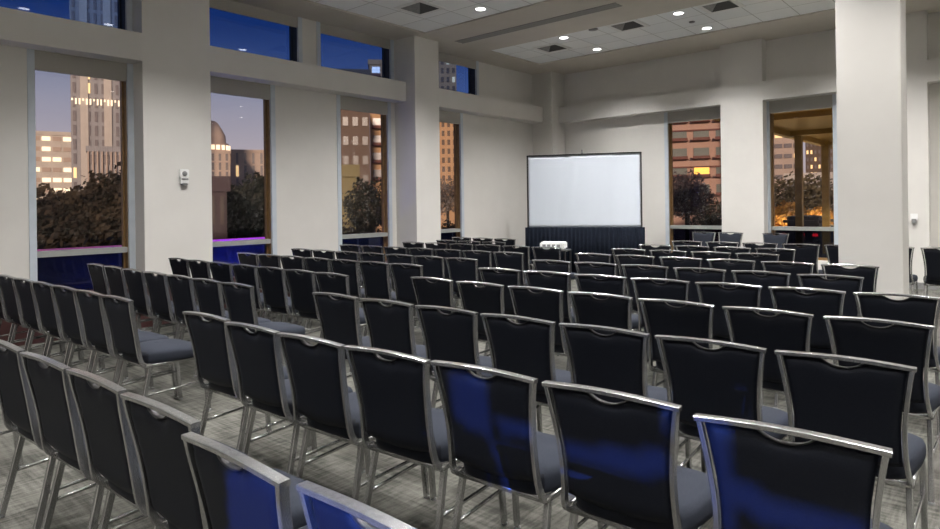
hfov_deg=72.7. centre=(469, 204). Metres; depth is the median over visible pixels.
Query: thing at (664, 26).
ceiling panel
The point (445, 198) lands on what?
tree
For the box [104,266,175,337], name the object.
banquet chair
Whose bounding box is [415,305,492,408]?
banquet chair
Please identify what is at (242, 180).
tree
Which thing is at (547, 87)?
column
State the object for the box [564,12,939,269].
wall
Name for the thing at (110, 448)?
banquet chair
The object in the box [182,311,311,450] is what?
banquet chair
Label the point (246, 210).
tree
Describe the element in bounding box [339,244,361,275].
banquet chair
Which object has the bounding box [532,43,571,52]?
air diffuser
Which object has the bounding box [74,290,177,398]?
banquet chair
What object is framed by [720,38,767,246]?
column
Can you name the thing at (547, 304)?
banquet chair
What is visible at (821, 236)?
window
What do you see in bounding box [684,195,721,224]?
tree
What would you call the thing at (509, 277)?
banquet chair
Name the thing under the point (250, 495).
banquet chair
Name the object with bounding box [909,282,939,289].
baseboard
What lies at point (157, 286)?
banquet chair
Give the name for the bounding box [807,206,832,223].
tree
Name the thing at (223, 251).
window
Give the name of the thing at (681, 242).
banquet chair
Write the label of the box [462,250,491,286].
banquet chair
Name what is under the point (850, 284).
banquet chair
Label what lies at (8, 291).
banquet chair
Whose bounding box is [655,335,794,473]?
banquet chair
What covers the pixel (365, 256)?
banquet chair
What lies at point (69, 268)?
window
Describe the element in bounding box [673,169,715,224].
tree
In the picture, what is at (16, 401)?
banquet chair
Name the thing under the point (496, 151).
wall
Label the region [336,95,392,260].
window
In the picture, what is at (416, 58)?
column
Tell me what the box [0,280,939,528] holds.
floor
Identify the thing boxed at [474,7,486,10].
recessed light
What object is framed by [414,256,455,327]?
banquet chair
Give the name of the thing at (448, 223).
tree
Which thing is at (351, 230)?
tree
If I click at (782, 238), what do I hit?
banquet chair
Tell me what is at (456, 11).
trim
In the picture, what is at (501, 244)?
banquet chair
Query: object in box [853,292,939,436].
banquet chair
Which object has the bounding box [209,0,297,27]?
roller blind
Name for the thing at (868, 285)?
banquet chair
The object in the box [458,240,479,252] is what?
banquet chair
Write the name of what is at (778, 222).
tree
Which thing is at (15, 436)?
banquet chair
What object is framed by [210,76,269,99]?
roller blind
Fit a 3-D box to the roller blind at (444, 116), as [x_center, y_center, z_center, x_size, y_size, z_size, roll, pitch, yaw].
[-0.551,-1.835,12.807,0.028,0.375,1.030,-1,0,41]
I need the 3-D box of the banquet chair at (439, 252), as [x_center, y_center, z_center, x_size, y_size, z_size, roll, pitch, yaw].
[-0.125,1.035,8.782,0.471,0.876,0.572,-1,0,39]
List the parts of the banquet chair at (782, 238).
frame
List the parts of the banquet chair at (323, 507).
backrest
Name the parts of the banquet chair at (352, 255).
backrest, frame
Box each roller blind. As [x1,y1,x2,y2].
[35,50,126,81]
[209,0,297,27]
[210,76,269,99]
[340,95,386,114]
[438,52,475,68]
[439,110,459,123]
[668,107,719,122]
[769,94,831,113]
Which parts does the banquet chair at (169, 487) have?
frame, seat frame, backrest, seat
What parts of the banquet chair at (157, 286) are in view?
backrest, leg, frame, seat frame, leg, seat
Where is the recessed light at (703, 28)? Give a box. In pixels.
[701,27,712,29]
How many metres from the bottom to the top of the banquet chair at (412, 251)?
0.876 m
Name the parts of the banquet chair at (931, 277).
seat, backrest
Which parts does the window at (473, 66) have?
frame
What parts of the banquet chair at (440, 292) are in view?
frame, backrest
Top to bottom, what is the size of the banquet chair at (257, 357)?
0.876 m
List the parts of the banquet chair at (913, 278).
backrest, frame, seat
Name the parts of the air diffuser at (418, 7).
blade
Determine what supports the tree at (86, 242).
on the ground
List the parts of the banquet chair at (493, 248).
frame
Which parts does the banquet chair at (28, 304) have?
backrest, leg, frame, seat, leg, leg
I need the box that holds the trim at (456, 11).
[309,0,545,31]
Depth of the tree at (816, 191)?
41.81 m
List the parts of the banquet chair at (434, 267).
backrest, frame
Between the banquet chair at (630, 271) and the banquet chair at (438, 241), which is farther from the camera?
the banquet chair at (438, 241)
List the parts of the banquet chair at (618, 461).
leg, backrest, seat frame, seat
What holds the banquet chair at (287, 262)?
on the floor
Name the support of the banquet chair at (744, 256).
on the floor
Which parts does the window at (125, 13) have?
frame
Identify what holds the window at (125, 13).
in the wall at (496, 151)
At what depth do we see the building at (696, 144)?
93.92 m
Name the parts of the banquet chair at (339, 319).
backrest, frame, seat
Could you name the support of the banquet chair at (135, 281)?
on the floor
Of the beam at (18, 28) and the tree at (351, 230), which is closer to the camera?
the beam at (18, 28)
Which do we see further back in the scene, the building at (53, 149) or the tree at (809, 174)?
the building at (53, 149)
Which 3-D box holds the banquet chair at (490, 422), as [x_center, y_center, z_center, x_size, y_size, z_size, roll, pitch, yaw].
[0.210,1.030,2.552,0.471,0.876,0.572,-1,0,38]
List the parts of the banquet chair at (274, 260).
backrest, frame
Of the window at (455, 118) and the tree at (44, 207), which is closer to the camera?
the window at (455, 118)
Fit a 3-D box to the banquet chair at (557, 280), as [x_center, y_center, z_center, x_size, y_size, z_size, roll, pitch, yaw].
[0.845,1.022,5.822,0.471,0.876,0.572,-1,0,38]
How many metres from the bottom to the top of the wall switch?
0.155 m
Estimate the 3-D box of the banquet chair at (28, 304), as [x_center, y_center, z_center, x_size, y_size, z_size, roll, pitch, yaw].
[-3.733,1.081,5.791,0.471,0.876,0.572,-1,0,39]
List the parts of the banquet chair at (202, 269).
frame, backrest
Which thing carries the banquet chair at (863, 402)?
on the floor
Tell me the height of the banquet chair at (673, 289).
0.876 m
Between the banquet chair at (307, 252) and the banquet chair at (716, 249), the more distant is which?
the banquet chair at (307, 252)
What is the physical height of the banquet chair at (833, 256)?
0.876 m
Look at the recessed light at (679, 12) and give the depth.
10.43 m
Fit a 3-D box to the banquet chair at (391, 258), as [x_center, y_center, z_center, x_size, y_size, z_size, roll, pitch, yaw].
[-0.687,1.042,7.998,0.471,0.876,0.572,-1,0,40]
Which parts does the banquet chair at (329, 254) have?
frame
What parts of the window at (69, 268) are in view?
pane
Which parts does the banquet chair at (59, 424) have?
leg, backrest, frame, seat, seat frame, leg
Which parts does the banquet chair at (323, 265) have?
backrest, frame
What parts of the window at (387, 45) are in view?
frame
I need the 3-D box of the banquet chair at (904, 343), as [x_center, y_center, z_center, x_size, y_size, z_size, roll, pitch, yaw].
[2.204,1.005,3.375,0.471,0.876,0.572,-1,0,41]
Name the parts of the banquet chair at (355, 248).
frame, backrest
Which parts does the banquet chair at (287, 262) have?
frame, backrest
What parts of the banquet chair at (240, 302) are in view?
backrest, frame, seat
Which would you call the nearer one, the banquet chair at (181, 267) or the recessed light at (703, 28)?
the banquet chair at (181, 267)
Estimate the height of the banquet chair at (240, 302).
0.876 m
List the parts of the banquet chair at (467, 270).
backrest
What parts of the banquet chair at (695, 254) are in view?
frame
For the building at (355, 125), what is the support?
on the ground
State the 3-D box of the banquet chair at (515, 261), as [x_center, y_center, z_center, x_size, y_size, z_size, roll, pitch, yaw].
[0.650,1.025,8.146,0.471,0.876,0.572,-1,0,39]
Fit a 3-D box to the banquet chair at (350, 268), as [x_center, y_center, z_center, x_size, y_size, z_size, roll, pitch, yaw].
[-1.236,1.049,7.348,0.471,0.876,0.572,-1,0,40]
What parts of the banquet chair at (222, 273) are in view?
backrest, frame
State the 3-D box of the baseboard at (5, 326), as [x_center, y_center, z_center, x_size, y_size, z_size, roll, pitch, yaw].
[-3.700,1.269,8.476,0.260,0.500,16.900,-1,0,41]
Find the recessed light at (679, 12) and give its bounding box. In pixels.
[672,11,684,15]
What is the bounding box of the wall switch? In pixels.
[910,214,917,222]
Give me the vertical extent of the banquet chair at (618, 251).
0.876 m
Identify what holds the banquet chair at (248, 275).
on the floor
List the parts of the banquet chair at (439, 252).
backrest, frame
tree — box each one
[36,183,82,216]
[36,189,104,248]
[37,185,117,246]
[37,232,121,248]
[37,233,95,248]
[59,161,121,246]
[82,236,118,246]
[227,168,264,238]
[227,180,263,236]
[342,177,381,232]
[342,217,381,233]
[440,177,454,225]
[441,219,454,228]
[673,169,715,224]
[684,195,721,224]
[708,212,721,225]
[774,171,832,209]
[775,200,808,218]
[775,214,790,225]
[776,173,832,210]
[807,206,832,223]
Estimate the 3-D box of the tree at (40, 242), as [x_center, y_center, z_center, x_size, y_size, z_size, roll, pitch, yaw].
[-13.061,4.189,20.080,6.273,6.936,6.354,-1,0,41]
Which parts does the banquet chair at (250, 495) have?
backrest, frame, seat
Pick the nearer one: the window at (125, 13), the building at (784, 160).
the window at (125, 13)
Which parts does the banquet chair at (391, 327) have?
backrest, frame, seat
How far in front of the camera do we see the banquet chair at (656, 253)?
7.93 m
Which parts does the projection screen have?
frame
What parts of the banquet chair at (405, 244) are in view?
frame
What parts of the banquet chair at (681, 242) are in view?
backrest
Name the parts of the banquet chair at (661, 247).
frame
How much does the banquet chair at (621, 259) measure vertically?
0.876 m
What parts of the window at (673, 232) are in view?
frame, pane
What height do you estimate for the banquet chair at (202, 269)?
0.876 m
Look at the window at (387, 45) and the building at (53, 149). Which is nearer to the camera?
the window at (387, 45)
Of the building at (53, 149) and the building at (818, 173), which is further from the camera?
the building at (53, 149)
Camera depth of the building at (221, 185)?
25.09 m
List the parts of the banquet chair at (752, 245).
frame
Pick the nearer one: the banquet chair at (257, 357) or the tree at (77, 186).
the banquet chair at (257, 357)
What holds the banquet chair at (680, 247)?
on the floor
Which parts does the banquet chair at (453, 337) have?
leg, backrest, frame, seat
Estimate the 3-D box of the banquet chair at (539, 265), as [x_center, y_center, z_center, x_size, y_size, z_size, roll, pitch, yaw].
[1.029,1.020,6.931,0.471,0.876,0.572,-1,0,39]
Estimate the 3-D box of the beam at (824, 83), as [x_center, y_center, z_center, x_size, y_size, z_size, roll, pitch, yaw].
[7.347,-2.162,10.558,13.750,0.355,0.250,-1,0,41]
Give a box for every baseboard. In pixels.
[0,261,390,345]
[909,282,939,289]
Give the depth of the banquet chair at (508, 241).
10.99 m
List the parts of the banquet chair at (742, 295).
seat, backrest, frame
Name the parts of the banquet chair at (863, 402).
backrest, seat frame, seat, leg, leg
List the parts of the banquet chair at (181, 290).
backrest, frame, leg, seat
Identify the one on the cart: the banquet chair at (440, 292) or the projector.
the projector
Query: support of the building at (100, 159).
on the ground
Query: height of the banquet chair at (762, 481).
0.876 m
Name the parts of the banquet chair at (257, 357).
leg, backrest, frame, seat frame, leg, seat, leg, leg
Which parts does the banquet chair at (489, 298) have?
backrest, frame, seat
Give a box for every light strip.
[37,245,121,250]
[212,237,264,241]
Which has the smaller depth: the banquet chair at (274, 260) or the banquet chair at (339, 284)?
the banquet chair at (339, 284)
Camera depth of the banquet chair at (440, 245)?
10.08 m
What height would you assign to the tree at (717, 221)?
7.010 m
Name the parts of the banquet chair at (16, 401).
leg, backrest, frame, seat frame, leg, seat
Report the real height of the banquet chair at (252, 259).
0.876 m
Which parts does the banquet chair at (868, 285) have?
frame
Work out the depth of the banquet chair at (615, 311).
4.21 m
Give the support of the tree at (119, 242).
on the ground
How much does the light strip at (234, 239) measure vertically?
0.045 m
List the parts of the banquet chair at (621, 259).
backrest, frame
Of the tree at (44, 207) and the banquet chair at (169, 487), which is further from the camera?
the tree at (44, 207)
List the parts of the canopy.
post, post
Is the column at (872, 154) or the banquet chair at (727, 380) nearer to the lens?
the banquet chair at (727, 380)
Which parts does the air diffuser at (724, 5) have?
blade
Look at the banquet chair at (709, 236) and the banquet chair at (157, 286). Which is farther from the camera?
the banquet chair at (709, 236)
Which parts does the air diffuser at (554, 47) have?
blade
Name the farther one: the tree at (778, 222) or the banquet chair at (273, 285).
the tree at (778, 222)
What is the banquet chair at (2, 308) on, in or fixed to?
on the floor
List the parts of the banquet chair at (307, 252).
frame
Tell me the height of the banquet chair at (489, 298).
0.876 m
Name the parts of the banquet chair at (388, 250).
backrest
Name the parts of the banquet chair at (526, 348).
frame, backrest, leg, seat frame, seat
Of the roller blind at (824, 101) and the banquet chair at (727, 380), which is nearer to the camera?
the banquet chair at (727, 380)
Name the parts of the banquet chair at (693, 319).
leg, seat frame, seat, backrest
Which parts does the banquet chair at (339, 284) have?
frame, backrest, seat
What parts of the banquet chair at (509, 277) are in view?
leg, frame, backrest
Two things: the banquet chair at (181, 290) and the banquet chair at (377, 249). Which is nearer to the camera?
the banquet chair at (181, 290)
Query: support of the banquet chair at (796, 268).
on the floor
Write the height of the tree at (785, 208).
7.501 m
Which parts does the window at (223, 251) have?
pane, frame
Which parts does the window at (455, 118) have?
pane, frame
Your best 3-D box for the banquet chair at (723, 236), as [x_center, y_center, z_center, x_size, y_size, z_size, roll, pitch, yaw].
[4.809,0.971,12.006,0.471,0.876,0.572,-1,0,41]
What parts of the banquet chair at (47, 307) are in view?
backrest, leg, frame, seat frame, seat, leg, leg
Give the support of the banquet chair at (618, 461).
on the floor
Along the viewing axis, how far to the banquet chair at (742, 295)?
4.70 m
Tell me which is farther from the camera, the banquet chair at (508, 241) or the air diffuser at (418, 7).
the banquet chair at (508, 241)
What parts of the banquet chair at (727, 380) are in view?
leg, leg, backrest, frame, seat, seat frame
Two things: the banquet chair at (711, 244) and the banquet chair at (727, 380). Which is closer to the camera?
the banquet chair at (727, 380)
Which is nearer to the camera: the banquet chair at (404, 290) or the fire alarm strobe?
the banquet chair at (404, 290)
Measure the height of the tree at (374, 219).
8.858 m
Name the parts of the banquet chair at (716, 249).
frame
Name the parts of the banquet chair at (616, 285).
backrest, frame, seat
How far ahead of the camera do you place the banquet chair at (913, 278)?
8.01 m
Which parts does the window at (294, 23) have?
frame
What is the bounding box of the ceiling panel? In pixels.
[491,0,834,63]
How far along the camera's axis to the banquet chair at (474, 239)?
11.35 m
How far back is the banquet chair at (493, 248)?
9.41 m
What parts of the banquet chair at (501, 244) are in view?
backrest, frame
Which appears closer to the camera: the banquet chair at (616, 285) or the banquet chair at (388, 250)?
the banquet chair at (616, 285)
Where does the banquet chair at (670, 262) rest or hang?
on the floor
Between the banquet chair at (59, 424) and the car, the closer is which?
the banquet chair at (59, 424)
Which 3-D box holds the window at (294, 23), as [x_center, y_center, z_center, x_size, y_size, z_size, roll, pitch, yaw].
[-3.344,-2.556,9.740,0.212,0.900,1.700,-1,0,41]
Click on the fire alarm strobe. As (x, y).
(183, 173)
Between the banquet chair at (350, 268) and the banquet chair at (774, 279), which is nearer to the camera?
the banquet chair at (774, 279)
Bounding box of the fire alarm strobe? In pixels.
[179,169,188,184]
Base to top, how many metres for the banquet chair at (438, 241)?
0.876 m
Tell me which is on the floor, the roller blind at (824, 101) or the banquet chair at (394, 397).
the banquet chair at (394, 397)
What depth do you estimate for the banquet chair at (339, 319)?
4.36 m
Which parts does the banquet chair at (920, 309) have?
frame, backrest, seat frame, seat, leg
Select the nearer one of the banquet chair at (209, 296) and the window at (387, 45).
the banquet chair at (209, 296)
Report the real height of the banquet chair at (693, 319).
0.876 m
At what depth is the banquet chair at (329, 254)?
8.71 m
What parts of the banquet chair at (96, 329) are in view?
backrest, leg, frame, seat frame, leg, seat, leg, leg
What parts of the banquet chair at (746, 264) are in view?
frame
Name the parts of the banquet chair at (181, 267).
backrest, frame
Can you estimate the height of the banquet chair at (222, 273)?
0.876 m
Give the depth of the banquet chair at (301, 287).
6.06 m
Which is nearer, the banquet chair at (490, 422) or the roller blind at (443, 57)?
the banquet chair at (490, 422)
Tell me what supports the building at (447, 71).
on the ground
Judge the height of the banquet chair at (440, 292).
0.876 m
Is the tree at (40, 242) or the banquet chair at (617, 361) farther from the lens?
the tree at (40, 242)
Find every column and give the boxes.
[132,0,212,277]
[394,35,440,248]
[532,71,564,154]
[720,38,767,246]
[835,0,908,316]
[906,10,930,282]
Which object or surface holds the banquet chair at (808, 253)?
on the floor
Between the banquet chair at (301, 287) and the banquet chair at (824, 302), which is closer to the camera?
the banquet chair at (824, 302)
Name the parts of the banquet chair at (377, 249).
backrest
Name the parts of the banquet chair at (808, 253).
backrest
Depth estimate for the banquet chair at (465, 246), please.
9.76 m
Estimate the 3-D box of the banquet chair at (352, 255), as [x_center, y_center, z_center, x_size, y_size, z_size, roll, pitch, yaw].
[-1.451,1.052,8.637,0.471,0.876,0.572,-1,0,40]
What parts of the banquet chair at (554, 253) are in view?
frame, backrest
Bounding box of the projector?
[540,241,566,249]
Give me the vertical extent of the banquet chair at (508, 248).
0.876 m
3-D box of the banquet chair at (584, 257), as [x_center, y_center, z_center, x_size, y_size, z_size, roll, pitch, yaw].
[1.631,1.012,7.759,0.471,0.876,0.572,-1,0,40]
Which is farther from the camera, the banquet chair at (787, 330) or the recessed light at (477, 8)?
the recessed light at (477, 8)
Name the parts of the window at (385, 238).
pane, frame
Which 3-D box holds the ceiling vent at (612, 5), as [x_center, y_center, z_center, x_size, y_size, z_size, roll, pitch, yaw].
[1.038,-3.058,10.904,3.320,0.009,0.220,-1,0,41]
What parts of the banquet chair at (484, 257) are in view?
frame, backrest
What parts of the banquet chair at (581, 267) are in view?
backrest, frame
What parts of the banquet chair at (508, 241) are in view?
backrest, frame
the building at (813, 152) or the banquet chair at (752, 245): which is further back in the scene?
the building at (813, 152)
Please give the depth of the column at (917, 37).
10.43 m
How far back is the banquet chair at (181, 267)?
7.62 m
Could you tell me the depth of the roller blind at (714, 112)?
13.11 m
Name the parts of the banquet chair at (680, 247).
frame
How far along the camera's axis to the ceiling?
11.15 m
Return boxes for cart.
[546,249,571,290]
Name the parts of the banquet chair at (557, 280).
backrest, frame, seat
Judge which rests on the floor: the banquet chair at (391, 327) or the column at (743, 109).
the banquet chair at (391, 327)
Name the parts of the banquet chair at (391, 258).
backrest, frame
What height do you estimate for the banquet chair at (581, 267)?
0.876 m
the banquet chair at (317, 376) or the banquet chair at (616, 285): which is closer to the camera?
the banquet chair at (317, 376)
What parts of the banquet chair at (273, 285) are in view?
backrest, frame, seat frame, seat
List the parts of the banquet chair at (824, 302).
leg, backrest, frame, seat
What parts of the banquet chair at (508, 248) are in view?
backrest, frame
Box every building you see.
[36,131,71,198]
[69,0,119,191]
[86,146,120,182]
[211,121,230,175]
[212,176,230,239]
[230,149,263,235]
[333,68,370,232]
[341,165,359,232]
[368,59,381,231]
[439,61,456,228]
[672,119,721,224]
[774,135,794,203]
[784,172,832,209]
[805,143,832,172]
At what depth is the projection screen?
12.98 m
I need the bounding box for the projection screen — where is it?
[525,150,644,272]
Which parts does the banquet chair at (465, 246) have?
backrest, frame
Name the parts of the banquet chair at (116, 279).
backrest, frame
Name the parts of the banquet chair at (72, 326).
backrest, leg, frame, seat frame, leg, seat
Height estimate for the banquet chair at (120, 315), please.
0.876 m
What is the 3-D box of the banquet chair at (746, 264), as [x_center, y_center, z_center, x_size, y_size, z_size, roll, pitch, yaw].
[2.850,0.996,6.750,0.471,0.876,0.572,-1,0,40]
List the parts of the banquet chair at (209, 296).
backrest, frame, seat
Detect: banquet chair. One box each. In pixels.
[0,274,80,359]
[0,290,61,351]
[0,339,87,528]
[0,422,23,467]
[13,278,100,369]
[20,351,138,528]
[31,281,121,368]
[51,285,149,387]
[66,368,247,528]
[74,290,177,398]
[87,263,155,332]
[100,295,210,410]
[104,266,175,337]
[120,392,306,528]
[122,268,187,338]
[143,271,198,367]
[166,274,228,376]
[168,258,226,308]
[181,432,379,528]
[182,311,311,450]
[187,260,226,310]
[191,278,271,322]
[208,262,274,321]
[220,282,309,365]
[224,321,364,474]
[231,264,300,325]
[237,252,289,317]
[256,266,320,331]
[257,254,288,321]
[277,332,429,500]
[279,255,308,328]
[284,269,321,337]
[291,248,312,269]
[296,480,415,528]
[303,257,364,329]
[312,250,334,276]
[312,292,369,377]
[314,272,366,373]
[329,259,369,302]
[335,251,363,307]
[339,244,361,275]
[344,345,507,528]
[358,261,422,336]
[359,252,415,316]
[359,298,440,402]
[361,245,382,255]
[383,246,407,277]
[385,254,417,326]
[389,263,454,321]
[402,242,423,254]
[408,248,458,306]
[410,277,489,353]
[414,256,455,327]
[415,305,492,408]
[425,242,447,255]
[430,360,603,528]
[434,249,462,308]
[436,240,456,251]
[445,257,478,307]
[449,243,472,298]
[452,237,470,245]
[456,281,504,355]
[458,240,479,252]
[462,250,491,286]
[472,238,492,245]
[474,244,500,270]
[478,268,520,355]
[480,313,570,431]
[482,241,505,251]
[492,252,526,285]
[494,238,533,269]
[502,245,534,278]
[508,286,569,370]
[523,271,575,355]
[531,247,577,291]
[532,260,571,305]
[542,380,720,528]
[559,323,691,493]
[568,291,665,387]
[574,262,637,314]
[574,274,652,363]
[575,253,611,265]
[611,248,645,275]
[615,255,654,295]
[621,264,668,313]
[631,278,689,332]
[638,298,714,385]
[639,244,671,257]
[649,250,686,265]
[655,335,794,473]
[659,257,702,279]
[671,240,701,249]
[673,267,726,302]
[675,245,709,257]
[690,251,730,271]
[692,232,715,245]
[693,413,892,528]
[695,282,763,405]
[705,241,738,254]
[707,259,755,287]
[713,247,750,262]
[718,232,742,248]
[722,306,813,393]
[731,270,790,315]
[735,253,779,275]
[742,242,777,256]
[755,248,795,265]
[761,261,813,291]
[762,233,789,250]
[768,287,845,408]
[774,350,927,528]
[782,243,826,278]
[797,274,863,316]
[820,264,879,315]
[823,316,939,505]
[824,245,838,263]
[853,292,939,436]
[909,247,917,294]
[920,247,939,295]
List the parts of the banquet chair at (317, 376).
leg, backrest, frame, seat frame, seat, leg, leg, leg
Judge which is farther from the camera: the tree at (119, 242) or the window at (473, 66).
the tree at (119, 242)
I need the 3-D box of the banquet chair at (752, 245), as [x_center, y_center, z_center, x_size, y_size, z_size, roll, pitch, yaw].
[4.293,0.978,9.284,0.471,0.876,0.572,-1,0,39]
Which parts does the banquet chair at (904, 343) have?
backrest, frame, seat, seat frame, leg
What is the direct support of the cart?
on the floor
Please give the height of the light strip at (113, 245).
0.035 m
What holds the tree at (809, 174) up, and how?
on the ground
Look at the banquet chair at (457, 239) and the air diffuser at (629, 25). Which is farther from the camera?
the banquet chair at (457, 239)
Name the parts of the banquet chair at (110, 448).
backrest, leg, frame, seat frame, leg, seat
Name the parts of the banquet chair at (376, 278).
backrest, frame, seat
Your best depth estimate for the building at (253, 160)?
150.85 m
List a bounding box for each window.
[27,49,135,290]
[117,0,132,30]
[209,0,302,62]
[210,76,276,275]
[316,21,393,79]
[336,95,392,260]
[438,52,478,94]
[439,110,463,241]
[664,107,721,252]
[766,94,837,260]
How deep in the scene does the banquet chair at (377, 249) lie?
9.52 m
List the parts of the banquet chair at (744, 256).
frame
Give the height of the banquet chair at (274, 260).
0.876 m
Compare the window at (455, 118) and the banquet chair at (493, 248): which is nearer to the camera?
the banquet chair at (493, 248)
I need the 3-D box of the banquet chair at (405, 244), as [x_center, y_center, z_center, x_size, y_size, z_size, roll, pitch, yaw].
[-0.756,1.043,10.615,0.471,0.876,0.572,-1,0,39]
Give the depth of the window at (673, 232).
13.48 m
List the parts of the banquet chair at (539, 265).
backrest, frame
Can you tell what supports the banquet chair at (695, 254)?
on the floor
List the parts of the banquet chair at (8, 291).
backrest, frame, leg, seat, leg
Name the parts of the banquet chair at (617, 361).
backrest, frame, seat, leg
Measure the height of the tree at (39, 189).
8.832 m
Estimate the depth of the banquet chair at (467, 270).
7.18 m
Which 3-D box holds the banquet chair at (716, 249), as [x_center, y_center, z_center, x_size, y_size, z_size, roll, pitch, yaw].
[3.582,0.987,8.520,0.471,0.876,0.572,-1,0,39]
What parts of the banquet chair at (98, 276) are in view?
frame, backrest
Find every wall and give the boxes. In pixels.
[0,18,532,281]
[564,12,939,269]
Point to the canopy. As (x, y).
(814, 126)
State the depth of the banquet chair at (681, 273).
5.78 m
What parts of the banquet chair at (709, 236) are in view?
frame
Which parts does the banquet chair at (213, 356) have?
leg, backrest, frame, seat frame, leg, seat, leg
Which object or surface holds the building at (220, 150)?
on the ground
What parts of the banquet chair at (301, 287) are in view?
backrest, frame, seat frame, seat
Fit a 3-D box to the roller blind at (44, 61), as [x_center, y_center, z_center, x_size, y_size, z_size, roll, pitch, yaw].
[-4.806,-1.780,7.922,0.028,0.375,1.027,-1,0,41]
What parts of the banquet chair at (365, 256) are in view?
backrest, frame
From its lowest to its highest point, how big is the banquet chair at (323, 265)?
0.876 m
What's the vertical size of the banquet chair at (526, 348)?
0.876 m
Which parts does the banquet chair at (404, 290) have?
backrest, frame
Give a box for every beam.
[0,7,542,123]
[559,58,939,123]
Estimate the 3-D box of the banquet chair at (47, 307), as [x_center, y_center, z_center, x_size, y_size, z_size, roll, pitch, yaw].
[-3.359,1.077,5.484,0.471,0.876,0.572,-1,0,39]
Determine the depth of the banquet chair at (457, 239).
11.72 m
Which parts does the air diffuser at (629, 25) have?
blade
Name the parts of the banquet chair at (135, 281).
backrest, frame, leg, leg, seat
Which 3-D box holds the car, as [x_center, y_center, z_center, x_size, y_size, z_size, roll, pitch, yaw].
[13.534,1.096,25.338,1.740,1.300,3.630,-1,0,41]
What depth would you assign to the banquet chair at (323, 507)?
1.31 m
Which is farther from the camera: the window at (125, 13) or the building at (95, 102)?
the building at (95, 102)
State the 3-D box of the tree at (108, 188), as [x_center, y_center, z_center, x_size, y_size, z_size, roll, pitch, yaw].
[-15.621,2.891,29.267,5.146,9.578,4.907,-1,0,41]
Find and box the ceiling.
[232,0,939,74]
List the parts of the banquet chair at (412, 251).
backrest, frame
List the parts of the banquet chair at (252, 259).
backrest, frame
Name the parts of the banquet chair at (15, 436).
leg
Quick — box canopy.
[712,108,832,226]
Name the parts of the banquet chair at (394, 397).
leg, backrest, frame, seat, seat frame, leg, leg, leg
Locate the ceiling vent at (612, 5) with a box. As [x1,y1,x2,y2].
[455,2,620,43]
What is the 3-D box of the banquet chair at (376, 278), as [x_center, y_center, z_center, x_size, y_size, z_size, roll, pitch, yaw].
[-0.859,1.044,7.037,0.471,0.876,0.572,-1,0,40]
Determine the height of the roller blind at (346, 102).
0.375 m
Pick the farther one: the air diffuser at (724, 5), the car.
the car
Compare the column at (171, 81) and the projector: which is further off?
the projector
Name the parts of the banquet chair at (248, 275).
backrest, frame, seat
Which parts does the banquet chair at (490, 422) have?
leg, backrest, frame, seat frame, seat, leg, leg, leg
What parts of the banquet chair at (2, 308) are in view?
frame, leg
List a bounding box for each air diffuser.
[394,0,445,15]
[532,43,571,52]
[606,19,649,31]
[696,0,745,13]
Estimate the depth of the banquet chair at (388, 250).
9.20 m
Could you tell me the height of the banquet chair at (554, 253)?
0.876 m
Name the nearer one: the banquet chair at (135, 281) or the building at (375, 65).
the banquet chair at (135, 281)
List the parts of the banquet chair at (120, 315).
backrest, leg, frame, leg, seat frame, seat, leg, leg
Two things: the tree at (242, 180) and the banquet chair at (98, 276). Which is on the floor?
the banquet chair at (98, 276)
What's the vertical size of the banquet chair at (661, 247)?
0.876 m
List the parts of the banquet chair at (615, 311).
backrest, frame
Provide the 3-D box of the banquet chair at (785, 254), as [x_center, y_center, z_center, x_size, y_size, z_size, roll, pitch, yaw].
[3.987,0.982,8.191,0.471,0.876,0.572,-1,0,39]
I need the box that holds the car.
[783,215,833,226]
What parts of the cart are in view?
leg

